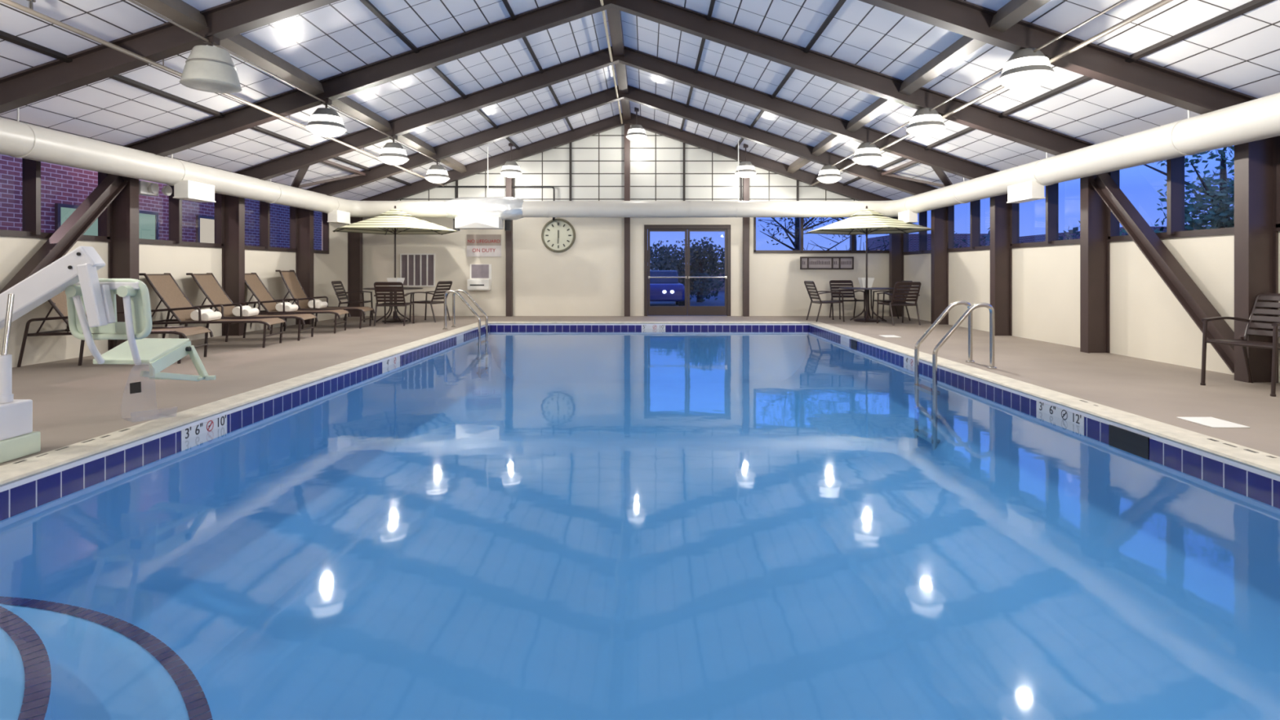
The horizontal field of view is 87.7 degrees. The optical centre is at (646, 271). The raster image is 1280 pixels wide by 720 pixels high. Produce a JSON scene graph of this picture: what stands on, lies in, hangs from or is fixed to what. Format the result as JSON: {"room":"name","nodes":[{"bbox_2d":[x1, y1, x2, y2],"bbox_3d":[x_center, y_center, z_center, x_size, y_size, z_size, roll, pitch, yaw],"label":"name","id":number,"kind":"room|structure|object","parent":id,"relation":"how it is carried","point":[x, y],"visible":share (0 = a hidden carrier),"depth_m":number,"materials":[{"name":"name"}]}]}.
{"room":"indoor swimming pool","nodes":[
{"label":"indoor swimming pool","id":0,"kind":"room"},
{"bbox_2d":[0,212,347,367],"bbox_3d":[-7.225,-0.265,6.675,0.150,2.700,19.350,0,0,0],"label":"wall","id":1,"kind":"structure","parent":0,"point":[15,252],"depth_m":10.04,"materials":[{"name":"paint"}]},
{"bbox_2d":[0,158,110,241],"bbox_3d":[-7.155,-0.902,7.750,0.170,1.025,2.190,0,0,0],"label":"window","id":2,"kind":"structure","parent":1,"relation":"in","point":[31,169],"depth_m":7.72,"materials":[{"name":"brown metal"}]},
{"bbox_2d":[138,180,172,195],"bbox_3d":[-7.020,-1.165,9.447,0.250,0.180,0.494,0,0,0],"label":"emergency light","id":3,"kind":"object","parent":1,"relation":"attached to","point":[145,188],"visible":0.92,"depth_m":9.35,"materials":[{"name":"white paint"}]},
{"bbox_2d":[138,185,223,248],"bbox_3d":[-7.155,-0.902,10.115,0.170,1.025,2.200,0,0,0],"label":"window","id":4,"kind":"structure","parent":1,"relation":"in","point":[175,204],"depth_m":10.12,"materials":[{"name":"brown metal"}]},
{"bbox_2d":[244,200,297,252],"bbox_3d":[-7.155,-0.902,12.480,0.170,1.025,2.190,0,0,0],"label":"window","id":5,"kind":"structure","parent":1,"relation":"in","point":[264,207],"depth_m":12.45,"materials":[{"name":"brown metal"}]},
{"bbox_2d":[313,212,328,253],"bbox_3d":[-7.180,-0.902,14.348,0.120,1.025,1.205,0,0,0],"label":"window","id":6,"kind":"structure","parent":1,"relation":"in","point":[325,224],"depth_m":14.90,"materials":[{"name":"brown metal"}]},
{"bbox_2d":[362,124,888,315],"bbox_3d":[-0.500,-1.375,16.275,13.300,4.920,0.150,0,0,0],"label":"wall","id":7,"kind":"structure","parent":0,"point":[587,278],"depth_m":16.20,"materials":[{"name":"paint"}]},
{"bbox_2d":[0,30,411,186],"bbox_3d":[-5.670,-2.078,6.600,0.063,0.063,19.200,0,0,0],"label":"beam","id":8,"kind":"structure","parent":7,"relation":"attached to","point":[5,36],"depth_m":7.74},
{"bbox_2d":[134,0,466,173],"bbox_3d":[-4.400,-2.446,6.600,0.183,0.196,19.200,0,0,0],"label":"beam","id":9,"kind":"structure","parent":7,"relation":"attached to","point":[179,11],"depth_m":7.85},
{"bbox_2d":[400,253,435,286],"bbox_3d":[-5.560,-0.030,16.185,0.840,0.800,0.030,0,0,0],"label":"air vent","id":10,"kind":"object","parent":7,"relation":"in","point":[417,269],"visible":0.9,"depth_m":16.19,"materials":[{"name":"metal"}]},
{"bbox_2d":[466,264,491,290],"bbox_3d":[-4.035,0.140,16.078,0.530,0.630,0.243,0,0,0],"label":"wall dispenser","id":11,"kind":"object","parent":7,"relation":"attached to","point":[480,279],"visible":1,"depth_m":16.17,"materials":[{"name":"white paint"}]},
{"bbox_2d":[466,279,490,290],"bbox_3d":[-4.040,0.320,16.080,0.520,0.270,0.240,0,0,0],"label":"tray","id":12,"kind":"object","parent":11,"relation":"on","point":[472,284],"depth_m":15.96,"materials":[{"name":"white paint"}]},
{"bbox_2d":[466,234,501,256],"bbox_3d":[-3.950,-0.625,16.186,0.840,0.540,0.027,0,0,0],"label":"sign","id":13,"kind":"object","parent":7,"relation":"attached to","point":[477,245],"visible":1,"depth_m":16.18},
{"bbox_2d":[541,218,575,252],"bbox_3d":[-2.140,-0.870,16.168,0.830,0.830,0.065,0,0,0],"label":"wall clock","id":14,"kind":"object","parent":7,"relation":"attached to","point":[557,235],"visible":1,"depth_m":16.17,"materials":[{"name":"plastic"}]},
{"bbox_2d":[606,8,631,119],"bbox_3d":[-0.470,-3.720,6.600,0.180,0.170,19.200,0,0,0],"label":"beam","id":15,"kind":"structure","parent":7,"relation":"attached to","point":[614,15],"depth_m":11.04,"materials":[{"name":"wood"}]},
{"bbox_2d":[455,142,799,200],"bbox_3d":[-0.500,-2.360,16.195,13.300,2.030,0.050,0,0,0],"label":"trim","id":16,"kind":"structure","parent":7,"relation":"attached to","point":[570,144],"depth_m":16.17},
{"bbox_2d":[644,224,730,315],"bbox_3d":[0.990,-0.022,16.211,2.100,2.215,0.177,0,0,0],"label":"door","id":17,"kind":"structure","parent":7,"relation":"in","point":[686,309],"depth_m":16.20,"materials":[{"name":"brown metal"}]},
{"bbox_2d":[753,217,888,253],"bbox_3d":[4.290,-0.912,16.205,3.380,0.945,0.170,0,0,0],"label":"window","id":18,"kind":"structure","parent":7,"relation":"in","point":[801,219],"depth_m":16.17,"materials":[{"name":"brown metal"}]},
{"bbox_2d":[800,256,853,269],"bbox_3d":[4.375,-0.200,16.185,1.300,0.310,0.030,0,0,0],"label":"wall plaque","id":19,"kind":"object","parent":7,"relation":"attached to","point":[806,262],"visible":1,"depth_m":16.19,"materials":[{"name":"brown metal"}]},
{"bbox_2d":[786,0,1050,173],"bbox_3d":[3.460,-2.446,6.600,0.183,0.196,19.200,0,0,0],"label":"skylight","id":20,"kind":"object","parent":7,"relation":"attached to","point":[1015,11],"depth_m":7.86,"materials":[{"name":"plastic"}]},
{"bbox_2d":[0,0,1279,200],"bbox_3d":[-0.500,-2.639,6.650,14.300,2.391,20.100,0,0,0],"label":"ceiling","id":21,"kind":"structure","parent":0,"point":[1241,54],"depth_m":8.41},
{"bbox_2d":[0,0,446,186],"bbox_3d":[-4.850,-2.190,6.573,0.060,0.334,19.145,0,0,0],"label":"pipe","id":22,"kind":"object","parent":21,"relation":"hanging from","point":[29,10],"visible":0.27,"depth_m":6.27,"materials":[{"name":"silver metal"}]},
{"bbox_2d":[360,0,519,150],"bbox_3d":[-3.070,-2.944,6.600,0.063,0.063,19.200,0,0,0],"label":"beam","id":23,"kind":"structure","parent":21,"relation":"attached to","point":[369,5],"depth_m":8.65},
{"bbox_2d":[500,142,522,177],"bbox_3d":[-3.120,-2.559,15.350,0.500,0.808,0.500,0,0,0],"label":"pendant lamp","id":24,"kind":"object","parent":21,"relation":"hanging from","point":[510,169],"visible":1,"depth_m":15.21,"materials":[{"name":"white metal"}]},
{"bbox_2d":[502,0,573,131],"bbox_3d":[-1.770,-3.377,6.600,0.063,0.063,19.200,0,0,0],"label":"beam","id":25,"kind":"structure","parent":21,"relation":"attached to","point":[509,10],"depth_m":10.36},
{"bbox_2d":[626,106,647,142],"bbox_3d":[-0.230,-3.380,15.350,0.500,0.770,0.500,0,0,0],"label":"pendant lamp","id":26,"kind":"object","parent":21,"relation":"hanging from","point":[636,133],"visible":1,"depth_m":15.21,"materials":[{"name":"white metal"}]},
{"bbox_2d":[0,92,1279,217],"bbox_3d":[-0.515,-2.083,6.145,12.552,1.786,17.891,0,0,0],"label":"air duct","id":27,"kind":"object","parent":21,"relation":"hanging from","point":[1257,119],"visible":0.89,"depth_m":9.11,"materials":[{"name":"metal"}]},
{"bbox_2d":[173,180,215,202],"bbox_3d":[-6.460,-1.140,9.535,0.220,0.250,0.590,0,0,0],"label":"air register","id":28,"kind":"object","parent":27,"relation":"attached to","point":[188,190],"visible":0.95,"depth_m":9.40,"materials":[{"name":"white paint"}]},
{"bbox_2d":[327,209,350,224],"bbox_3d":[-6.480,-1.140,14.050,0.220,0.250,0.620,0,0,0],"label":"air register","id":29,"kind":"object","parent":27,"relation":"attached to","point":[335,216],"visible":0.93,"depth_m":13.84,"materials":[{"name":"white paint"}]},
{"bbox_2d":[442,196,524,231],"bbox_3d":[-3.620,-1.288,14.791,1.800,0.746,0.752,0,0,0],"label":"duct","id":30,"kind":"object","parent":27,"relation":"attached to","point":[491,212],"visible":0.94,"depth_m":14.67,"materials":[{"name":"metal"}]},
{"bbox_2d":[1006,180,1045,203],"bbox_3d":[5.460,-1.140,9.610,0.200,0.250,0.640,0,0,0],"label":"air register","id":31,"kind":"object","parent":27,"relation":"attached to","point":[1028,191],"visible":0.96,"depth_m":9.46,"materials":[{"name":"white paint"}]},
{"bbox_2d":[680,0,715,131],"bbox_3d":[0.830,-3.377,6.600,0.063,0.063,19.200,0,0,0],"label":"beam","id":32,"kind":"structure","parent":21,"relation":"attached to","point":[713,2],"depth_m":10.36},
{"bbox_2d":[734,143,756,177],"bbox_3d":[2.280,-2.542,15.350,0.500,0.774,0.500,0,0,0],"label":"pendant lamp","id":33,"kind":"object","parent":21,"relation":"hanging from","point":[746,169],"visible":0.96,"depth_m":15.20,"materials":[{"name":"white metal"}]},
{"bbox_2d":[733,0,846,150],"bbox_3d":[2.130,-2.944,6.600,0.063,0.063,19.200,0,0,0],"label":"beam","id":34,"kind":"structure","parent":21,"relation":"attached to","point":[841,2],"depth_m":8.62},
{"bbox_2d":[831,0,1126,167],"bbox_3d":[3.740,-2.123,5.400,0.024,0.024,16.800,0,0,0],"label":"conduit","id":35,"kind":"object","parent":21,"relation":"attached to","point":[1119,2],"visible":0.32,"depth_m":6.38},
{"bbox_2d":[811,0,1173,186],"bbox_3d":[3.950,-2.188,6.573,0.060,0.310,19.145,0,0,0],"label":"pipe","id":36,"kind":"object","parent":21,"relation":"hanging from","point":[1162,2],"visible":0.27,"depth_m":6.12,"materials":[{"name":"silver metal"}]},
{"bbox_2d":[842,0,1275,186],"bbox_3d":[4.730,-2.078,6.600,0.063,0.063,19.200,0,0,0],"label":"beam","id":37,"kind":"structure","parent":21,"relation":"attached to","point":[1254,4],"depth_m":6.33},
{"bbox_2d":[0,315,1279,466],"bbox_3d":[-0.500,1.235,6.600,13.500,0.300,19.400,0,0,0],"label":"floor","id":38,"kind":"structure","parent":0,"point":[73,403],"depth_m":7.08,"materials":[{"name":"concrete"}]},
{"bbox_2d":[17,289,71,367],"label":"lounge chair","id":39,"kind":"object","parent":38,"relation":"on","point":[58,302],"depth_m":7.63,"materials":[{"name":"fabric"}]},
{"bbox_2d":[0,245,216,463],"bbox_3d":[-3.973,0.465,4.295,1.955,1.240,1.130,0,0,0],"label":"lift","id":40,"kind":"object","parent":38,"relation":"on","point":[75,273],"visible":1,"depth_m":4.14,"materials":[{"name":"white plastic"}]},
{"bbox_2d":[108,176,138,350],"bbox_3d":[-7.004,-0.176,8.930,0.288,2.522,0.160,0,0,0],"label":"steel column","id":41,"kind":"structure","parent":38,"relation":"on","point":[123,245],"depth_m":8.88,"materials":[{"name":"metal"}]},
{"bbox_2d":[0,173,128,293],"bbox_3d":[-6.980,-0.145,7.750,0.150,2.338,2.300,0,0,0],"label":"diagonal brace","id":42,"kind":"object","parent":41,"relation":"attached to","point":[73,228],"visible":0.67,"depth_m":8.10,"materials":[{"name":"brown metal"}]},
{"bbox_2d":[123,0,1093,156],"bbox_3d":[-0.500,-2.589,8.930,13.200,2.473,0.150,0,0,0],"label":"rafter","id":43,"kind":"object","parent":41,"relation":"on","point":[560,12],"visible":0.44,"depth_m":8.91,"materials":[{"name":"metal"}]},
{"bbox_2d":[305,97,346,137],"bbox_3d":[-4.290,-2.064,8.930,0.500,0.518,0.500,0,0,0],"label":"pendant lamp","id":44,"kind":"object","parent":43,"relation":"hanging from","point":[326,122],"visible":0.99,"depth_m":8.79,"materials":[{"name":"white metal"}]},
{"bbox_2d":[906,106,946,137],"bbox_3d":[3.740,-1.999,8.930,0.500,0.388,0.500,0,0,0],"label":"pendant lamp","id":45,"kind":"object","parent":43,"relation":"hanging from","point":[924,122],"visible":0.98,"depth_m":8.78,"materials":[{"name":"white metal"}]},
{"bbox_2d":[150,326,213,364],"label":"lounge chair","id":46,"kind":"object","parent":38,"relation":"on","point":[184,331],"depth_m":8.19,"materials":[{"name":"fabric"}]},
{"bbox_2d":[138,272,287,347],"bbox_3d":[-6.258,0.556,9.654,1.752,1.063,0.712,0,0,-9],"label":"lounge chair","id":47,"kind":"object","parent":38,"relation":"on","point":[165,286],"visible":0.87,"depth_m":9.51,"materials":[{"name":"fabric"}]},
{"bbox_2d":[190,308,222,320],"bbox_3d":[-6.365,0.630,9.637,0.252,0.160,0.400,0,0,-9],"label":"rolled towel","id":48,"kind":"object","parent":47,"relation":"on","point":[207,314],"visible":0.91,"depth_m":9.48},
{"bbox_2d":[222,194,244,335],"bbox_3d":[-7.004,-0.176,11.300,0.288,2.522,0.160,0,0,0],"label":"steel column","id":49,"kind":"structure","parent":38,"relation":"on","point":[233,250],"depth_m":11.26,"materials":[{"name":"metal"}]},
{"bbox_2d":[233,46,999,180],"bbox_3d":[-0.500,-2.589,11.300,13.200,2.473,0.150,0,0,0],"label":"rafter","id":50,"kind":"object","parent":49,"relation":"on","point":[400,126],"visible":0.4,"depth_m":11.28,"materials":[{"name":"wood"}]},
{"bbox_2d":[290,160,366,188],"bbox_3d":[-6.295,-1.796,12.475,1.153,0.399,2.250,0,0,0],"label":"brace","id":51,"kind":"structure","parent":50,"relation":"attached to","point":[301,172],"depth_m":12.79,"materials":[{"name":"wood"}]},
{"bbox_2d":[377,133,408,165],"bbox_3d":[-4.290,-2.064,11.300,0.500,0.518,0.500,0,0,0],"label":"pendant lamp","id":52,"kind":"object","parent":50,"relation":"hanging from","point":[392,153],"visible":1,"depth_m":11.15,"materials":[{"name":"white metal"}]},
{"bbox_2d":[852,141,883,165],"bbox_3d":[3.740,-1.999,11.300,0.500,0.388,0.500,0,0,0],"label":"pendant lamp","id":53,"kind":"object","parent":50,"relation":"hanging from","point":[865,154],"visible":0.99,"depth_m":11.15,"materials":[{"name":"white metal"}]},
{"bbox_2d":[880,160,952,187],"bbox_3d":[5.355,-1.796,12.475,1.153,0.399,2.250,0,0,0],"label":"brace","id":54,"kind":"structure","parent":50,"relation":"attached to","point":[941,175],"depth_m":12.75,"materials":[{"name":"wood"}]},
{"bbox_2d":[182,272,318,342],"bbox_3d":[-6.258,0.556,10.604,1.752,1.063,0.712,0,0,-9],"label":"lounge chair","id":55,"kind":"object","parent":38,"relation":"on","point":[208,284],"visible":0.64,"depth_m":10.50,"materials":[{"name":"fabric"}]},
{"bbox_2d":[244,272,350,334],"bbox_3d":[-6.269,0.556,11.834,1.752,1.063,0.712,0,0,-9],"label":"lounge chair","id":56,"kind":"object","parent":38,"relation":"on","point":[252,281],"visible":0.71,"depth_m":11.70,"materials":[{"name":"fabric"}]},
{"bbox_2d":[295,208,313,324],"bbox_3d":[-7.004,-0.176,13.660,0.288,2.522,0.160,0,0,0],"label":"steel column","id":57,"kind":"structure","parent":38,"relation":"on","point":[304,254],"depth_m":13.62,"materials":[{"name":"metal"}]},
{"bbox_2d":[306,84,937,195],"bbox_3d":[-0.500,-2.589,13.660,13.200,2.473,0.150,0,0,0],"label":"rafter","id":58,"kind":"object","parent":57,"relation":"on","point":[606,96],"visible":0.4,"depth_m":13.64,"materials":[{"name":"metal"}]},
{"bbox_2d":[424,157,449,183],"bbox_3d":[-4.290,-2.064,13.660,0.500,0.518,0.500,0,0,0],"label":"pendant lamp","id":59,"kind":"object","parent":58,"relation":"hanging from","point":[436,174],"visible":1,"depth_m":13.51,"materials":[{"name":"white metal"}]},
{"bbox_2d":[817,164,841,183],"bbox_3d":[3.740,-1.999,13.660,0.500,0.388,0.500,0,0,0],"label":"pendant lamp","id":60,"kind":"object","parent":58,"relation":"hanging from","point":[827,175],"visible":0.99,"depth_m":13.50,"materials":[{"name":"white metal"}]},
{"bbox_2d":[266,270,374,329],"bbox_3d":[-6.233,0.532,12.844,1.752,1.113,0.712,0,0,-6],"label":"lounge chair","id":61,"kind":"object","parent":38,"relation":"on","point":[290,278],"visible":0.7,"depth_m":12.76,"materials":[{"name":"fabric"}]},
{"bbox_2d":[331,280,373,322],"bbox_3d":[-6.395,0.650,14.495,0.710,0.879,0.625,0,0,-6],"label":"patio chair","id":62,"kind":"object","parent":38,"relation":"on","point":[341,293],"visible":0.96,"depth_m":14.38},
{"bbox_2d":[347,217,362,316],"bbox_3d":[-7.004,-0.176,16.020,0.288,2.522,0.160,0,0,0],"label":"steel column","id":63,"kind":"structure","parent":38,"relation":"on","point":[354,240],"depth_m":15.97,"materials":[{"name":"metal"}]},
{"bbox_2d":[360,112,891,200],"bbox_3d":[-0.500,-2.589,16.020,13.200,2.473,0.150,0,0,0],"label":"rafter","id":64,"kind":"object","parent":63,"relation":"on","point":[613,122],"visible":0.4,"depth_m":16.00,"materials":[{"name":"metal"}]},
{"bbox_2d":[373,281,414,325],"bbox_3d":[-5.118,0.650,13.505,0.625,0.879,0.710,0,0,-2],"label":"patio chair","id":65,"kind":"object","parent":38,"relation":"on","point":[377,283],"visible":1,"depth_m":13.27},
{"bbox_2d":[332,205,457,322],"bbox_3d":[-5.440,-0.170,14.420,2.722,2.510,2.357,0,0,0],"label":"patio umbrella","id":66,"kind":"object","parent":38,"relation":"on","point":[394,221],"visible":0.96,"depth_m":14.21,"materials":[{"name":"fabric"}]},
{"bbox_2d":[408,280,452,322],"bbox_3d":[-4.676,0.650,14.489,0.710,0.879,0.625,0,0,14],"label":"patio chair","id":67,"kind":"object","parent":38,"relation":"on","point":[431,302],"visible":0.93,"depth_m":14.33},
{"bbox_2d":[442,288,488,377],"bbox_3d":[-3.445,1.254,12.720,0.730,1.808,0.650,0,0,0],"label":"pool ladder","id":68,"kind":"object","parent":38,"relation":"attached to","point":[480,357],"visible":0.85,"depth_m":12.47,"materials":[{"name":"silver metal"}]},
{"bbox_2d":[506,177,512,316],"bbox_3d":[-3.320,-0.760,16.115,0.140,3.691,0.150,0,0,0],"label":"post","id":69,"kind":"object","parent":38,"relation":"on","point":[508,180],"visible":0.56,"depth_m":16.04,"materials":[{"name":"wood"}]},
{"bbox_2d":[624,123,630,316],"bbox_3d":[-0.470,-1.235,16.115,0.140,4.640,0.150,0,0,0],"label":"post","id":70,"kind":"object","parent":38,"relation":"on","point":[627,142],"visible":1,"depth_m":16.04,"materials":[{"name":"wood"}]},
{"bbox_2d":[0,324,1279,719],"bbox_3d":[0.050,1.727,7.510,7.220,1.216,13.780,0,0,0],"label":"swimming pool","id":71,"kind":"object","parent":38,"relation":"in","point":[637,532],"visible":1,"depth_m":4.72,"materials":[{"name":"liquid"}]},
{"bbox_2d":[0,595,212,719],"bbox_3d":[-2.170,1.766,2.010,2.380,0.938,2.380,0,0,0],"label":"steps","id":72,"kind":"structure","parent":71,"relation":"on","point":[59,661],"depth_m":2.50,"materials":[{"name":"paint"}]},
{"bbox_2d":[0,321,1279,486],"bbox_3d":[0.050,1.112,7.510,7.280,0.065,13.840,0,0,0],"label":"pool coping","id":73,"kind":"object","parent":71,"relation":"on","point":[10,473],"visible":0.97,"depth_m":5.10,"materials":[{"name":"concrete"}]},
{"bbox_2d":[427,328,874,352],"bbox_3d":[0.050,1.745,7.510,6.880,1.040,13.440,0,0,0],"label":"pool water","id":74,"kind":"object","parent":71,"relation":"on","point":[525,339],"visible":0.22,"depth_m":12.04,"materials":[{"name":"liquid"}]},
{"bbox_2d":[742,177,749,316],"bbox_3d":[2.400,-0.757,16.115,0.140,3.684,0.150,0,0,0],"label":"post","id":75,"kind":"object","parent":38,"relation":"on","point":[745,180],"visible":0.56,"depth_m":16.04,"materials":[{"name":"brown metal"}]},
{"bbox_2d":[804,280,844,321],"bbox_3d":[3.875,0.650,14.595,0.710,0.879,0.625,0,0,-7],"label":"patio chair","id":76,"kind":"object","parent":38,"relation":"on","point":[807,286],"visible":1,"depth_m":14.48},
{"bbox_2d":[829,280,865,319],"bbox_3d":[4.615,0.650,15.395,0.625,0.879,0.710,0,0,-6],"label":"patio chair","id":77,"kind":"object","parent":38,"relation":"on","point":[855,300],"visible":0.85,"depth_m":15.61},
{"bbox_2d":[839,287,893,322],"bbox_3d":[4.800,0.723,14.450,1.220,0.727,1.220,0,0,-17],"label":"patio table","id":78,"kind":"object","parent":38,"relation":"on","point":[847,288],"visible":0.87,"depth_m":14.39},
{"bbox_2d":[804,205,931,322],"bbox_3d":[4.770,-0.170,14.450,2.722,2.510,2.357,0,0,-30],"label":"patio umbrella","id":79,"kind":"object","parent":38,"relation":"on","point":[867,221],"visible":0.94,"depth_m":14.21,"materials":[{"name":"fabric"}]},
{"bbox_2d":[888,216,903,316],"bbox_3d":[6.004,-0.186,16.020,0.288,2.542,0.160,0,0,0],"label":"steel column","id":80,"kind":"structure","parent":38,"relation":"on","point":[895,240],"depth_m":15.97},
{"bbox_2d":[876,281,920,325],"bbox_3d":[5.168,0.650,13.656,0.625,0.879,0.710,0,0,-11],"label":"patio chair","id":81,"kind":"object","parent":38,"relation":"on","point":[901,289],"visible":1,"depth_m":13.43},
{"bbox_2d":[930,206,948,324],"bbox_3d":[6.004,-0.186,13.660,0.288,2.542,0.160,0,0,0],"label":"steel column","id":82,"kind":"structure","parent":38,"relation":"on","point":[939,254],"depth_m":13.62,"materials":[{"name":"metal"}]},
{"bbox_2d":[913,300,996,450],"bbox_3d":[3.545,1.254,7.700,0.730,1.808,0.600,0,0,0],"label":"pool ladder","id":83,"kind":"object","parent":38,"relation":"attached to","point":[933,415],"visible":0.85,"depth_m":7.56,"materials":[{"name":"silver metal"}]},
{"bbox_2d":[990,194,1012,335],"bbox_3d":[6.004,-0.186,11.300,0.288,2.542,0.160,0,0,0],"label":"steel column","id":84,"kind":"structure","parent":38,"relation":"on","point":[1001,251],"depth_m":11.26,"materials":[{"name":"metal"}]},
{"bbox_2d":[1080,172,1109,353],"bbox_3d":[6.004,-0.186,8.930,0.288,2.542,0.160,0,0,0],"label":"steel column","id":85,"kind":"structure","parent":38,"relation":"on","point":[1094,243],"depth_m":8.88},
{"bbox_2d":[1176,417,1249,427],"bbox_3d":[4.050,1.081,4.775,0.260,0.008,0.320,0,0,0],"label":"lid","id":86,"kind":"object","parent":38,"relation":"on","point":[1211,422],"visible":1,"depth_m":4.75,"materials":[{"name":"white paint"}]},
{"bbox_2d":[1200,293,1279,396],"bbox_3d":[5.695,0.650,6.150,0.710,0.879,0.625,0,0,-14],"label":"patio chair","id":87,"kind":"object","parent":38,"relation":"on","point":[1243,342],"visible":1,"depth_m":6.34,"materials":[{"name":"metal"}]},
{"bbox_2d":[1234,136,1278,382],"bbox_3d":[6.004,-0.186,6.570,0.288,2.542,0.160,0,0,0],"label":"steel column","id":88,"kind":"structure","parent":38,"relation":"on","point":[1255,234],"depth_m":6.53,"materials":[{"name":"metal"}]},
{"bbox_2d":[1089,173,1234,373],"bbox_3d":[5.980,-0.145,7.750,0.150,2.338,2.300,0,0,0],"label":"diagonal brace","id":89,"kind":"object","parent":88,"relation":"attached to","point":[1197,306],"visible":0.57,"depth_m":7.64,"materials":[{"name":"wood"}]},
{"bbox_3d":[-7.004,-0.176,6.570,0.288,2.522,0.160,0,0,0],"label":"steel column","id":90,"kind":"structure","parent":38,"relation":"on","visible":0},
{"bbox_2d":[0,0,1257,114],"bbox_3d":[-0.500,-2.589,6.570,13.200,2.473,0.150,0,0,0],"label":"rafter","id":91,"kind":"object","parent":90,"relation":"on","point":[234,17],"visible":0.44,"depth_m":6.55,"materials":[{"name":"wood"}]},
{"bbox_2d":[179,33,241,93],"bbox_3d":[-4.290,-2.064,6.570,0.519,0.518,0.519,0,0,0],"label":"pendant lamp","id":92,"kind":"object","parent":91,"relation":"hanging from","point":[208,68],"visible":1,"depth_m":6.43,"materials":[{"name":"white metal"}]},
{"bbox_2d":[600,0,622,124],"bbox_3d":[-0.590,-3.545,6.500,0.040,0.040,19.000,0,0,0],"label":"conduit","id":93,"kind":"object","parent":91,"relation":"attached to","point":[601,1],"visible":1,"depth_m":10.82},
{"bbox_2d":[997,47,1055,89],"bbox_3d":[3.740,-1.999,6.570,0.500,0.388,0.500,0,0,0],"label":"pendant lamp","id":94,"kind":"object","parent":91,"relation":"hanging from","point":[1026,68],"visible":1,"depth_m":6.43,"materials":[{"name":"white metal"}]},
{"bbox_2d":[903,231,1279,382],"bbox_3d":[6.225,-0.265,6.675,0.150,2.700,19.350,0,0,0],"label":"wall","id":95,"kind":"structure","parent":0,"point":[1147,321],"depth_m":8.71,"materials":[{"name":"paint"}]},
{"bbox_2d":[902,210,930,254],"bbox_3d":[6.155,-0.902,14.840,0.170,1.025,2.190,0,0,0],"label":"window","id":96,"kind":"structure","parent":95,"relation":"in","point":[922,215],"depth_m":14.81,"materials":[{"name":"brown metal"}]},
{"bbox_2d":[946,200,990,252],"bbox_3d":[6.155,-0.902,12.480,0.170,1.025,2.190,0,0,0],"label":"window","id":97,"kind":"structure","parent":95,"relation":"in","point":[975,206],"depth_m":12.45,"materials":[{"name":"brown metal"}]},
{"bbox_2d":[1010,182,1079,248],"bbox_3d":[6.155,-0.902,10.115,0.170,1.025,2.200,0,0,0],"label":"window","id":98,"kind":"structure","parent":95,"relation":"in","point":[1051,191],"depth_m":10.08,"materials":[{"name":"brown metal"}]},
{"bbox_2d":[1107,155,1234,241],"bbox_3d":[6.155,-0.902,7.750,0.170,1.025,2.190,0,0,0],"label":"window","id":99,"kind":"structure","parent":95,"relation":"in","point":[1175,166],"depth_m":7.72,"materials":[{"name":"brown metal"}]},
{"bbox_2d":[1275,135,1279,231],"bbox_3d":[6.155,-0.902,5.385,0.170,1.025,2.200,0,0,0],"label":"window","id":100,"kind":"structure","parent":95,"relation":"in","point":[1277,138],"depth_m":6.46,"materials":[{"name":"brown metal"}]},
{"bbox_3d":[-0.500,-1.375,-3.075,13.600,4.920,0.150,0,0,0],"label":"wall","id":101,"kind":"structure","parent":0,"visible":0},
{"bbox_2d":[128,0,439,163],"bbox_3d":[-4.290,-2.253,5.400,0.024,0.024,16.800,0,0,0],"label":"conduit","id":102,"kind":"object","parent":101,"relation":"attached to","point":[131,1],"visible":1,"depth_m":7.33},
{"label":"outside","id":103,"kind":"structure","parent":0,"visible":0},
{"bbox_2d":[647,291,726,315],"bbox_3d":[0.000,1.185,20.000,120.000,0.100,100.000,0,0,0],"label":"ground","id":104,"kind":"structure","parent":103,"point":[720,301],"depth_m":23.69,"materials":[{"name":"concrete"}]},
{"bbox_2d":[0,154,321,250],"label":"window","id":105,"kind":"structure","parent":104,"relation":"on","point":[64,188],"depth_m":13.35,"materials":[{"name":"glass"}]},
{"bbox_2d":[649,270,684,306],"bbox_3d":[0.227,0.555,21.636,1.886,1.160,3.819,0,0,0],"label":"parked car","id":106,"kind":"object","parent":104,"relation":"on","point":[660,289],"visible":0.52,"depth_m":19.82,"materials":[{"name":"blue metal"}]},
{"bbox_2d":[649,238,712,293],"bbox_3d":[0.916,-0.148,32.822,3.846,2.985,4.108,0,0,-26],"label":"tree","id":107,"kind":"object","parent":104,"relation":"on","point":[663,251],"visible":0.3,"depth_m":32.31,"materials":[{"name":"green plant"}]},
{"bbox_2d":[650,236,724,302],"bbox_3d":[2.116,-0.079,24.185,3.012,2.442,3.494,0,0,-36],"label":"tree","id":108,"kind":"object","parent":104,"relation":"on","point":[696,269],"visible":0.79,"depth_m":24.26,"materials":[{"name":"green plant"}]},
{"bbox_2d":[758,217,849,250],"bbox_3d":[4.712,-1.310,20.573,3.469,4.896,3.536,0,0,0],"label":"tree","id":109,"kind":"object","parent":104,"relation":"on","point":[796,243],"visible":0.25,"depth_m":20.46,"materials":[{"name":"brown plant"}]},
{"bbox_2d":[867,233,990,251],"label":"window","id":110,"kind":"structure","parent":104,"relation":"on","point":[913,245],"depth_m":41.00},
{"bbox_2d":[1019,226,1217,243],"bbox_3d":[21.985,-0.340,31.000,5.030,2.950,8.000,0,0,0],"label":"brick block","id":111,"kind":"object","parent":104,"relation":"on","point":[1042,237],"visible":0.02,"depth_m":32.68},
{"bbox_2d":[1120,146,1234,235],"bbox_3d":[10.350,-0.893,11.723,2.924,4.064,3.234,0,0,0],"label":"tree","id":112,"kind":"object","parent":104,"relation":"on","point":[1220,212],"visible":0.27,"depth_m":11.58,"materials":[{"name":"green plant"}]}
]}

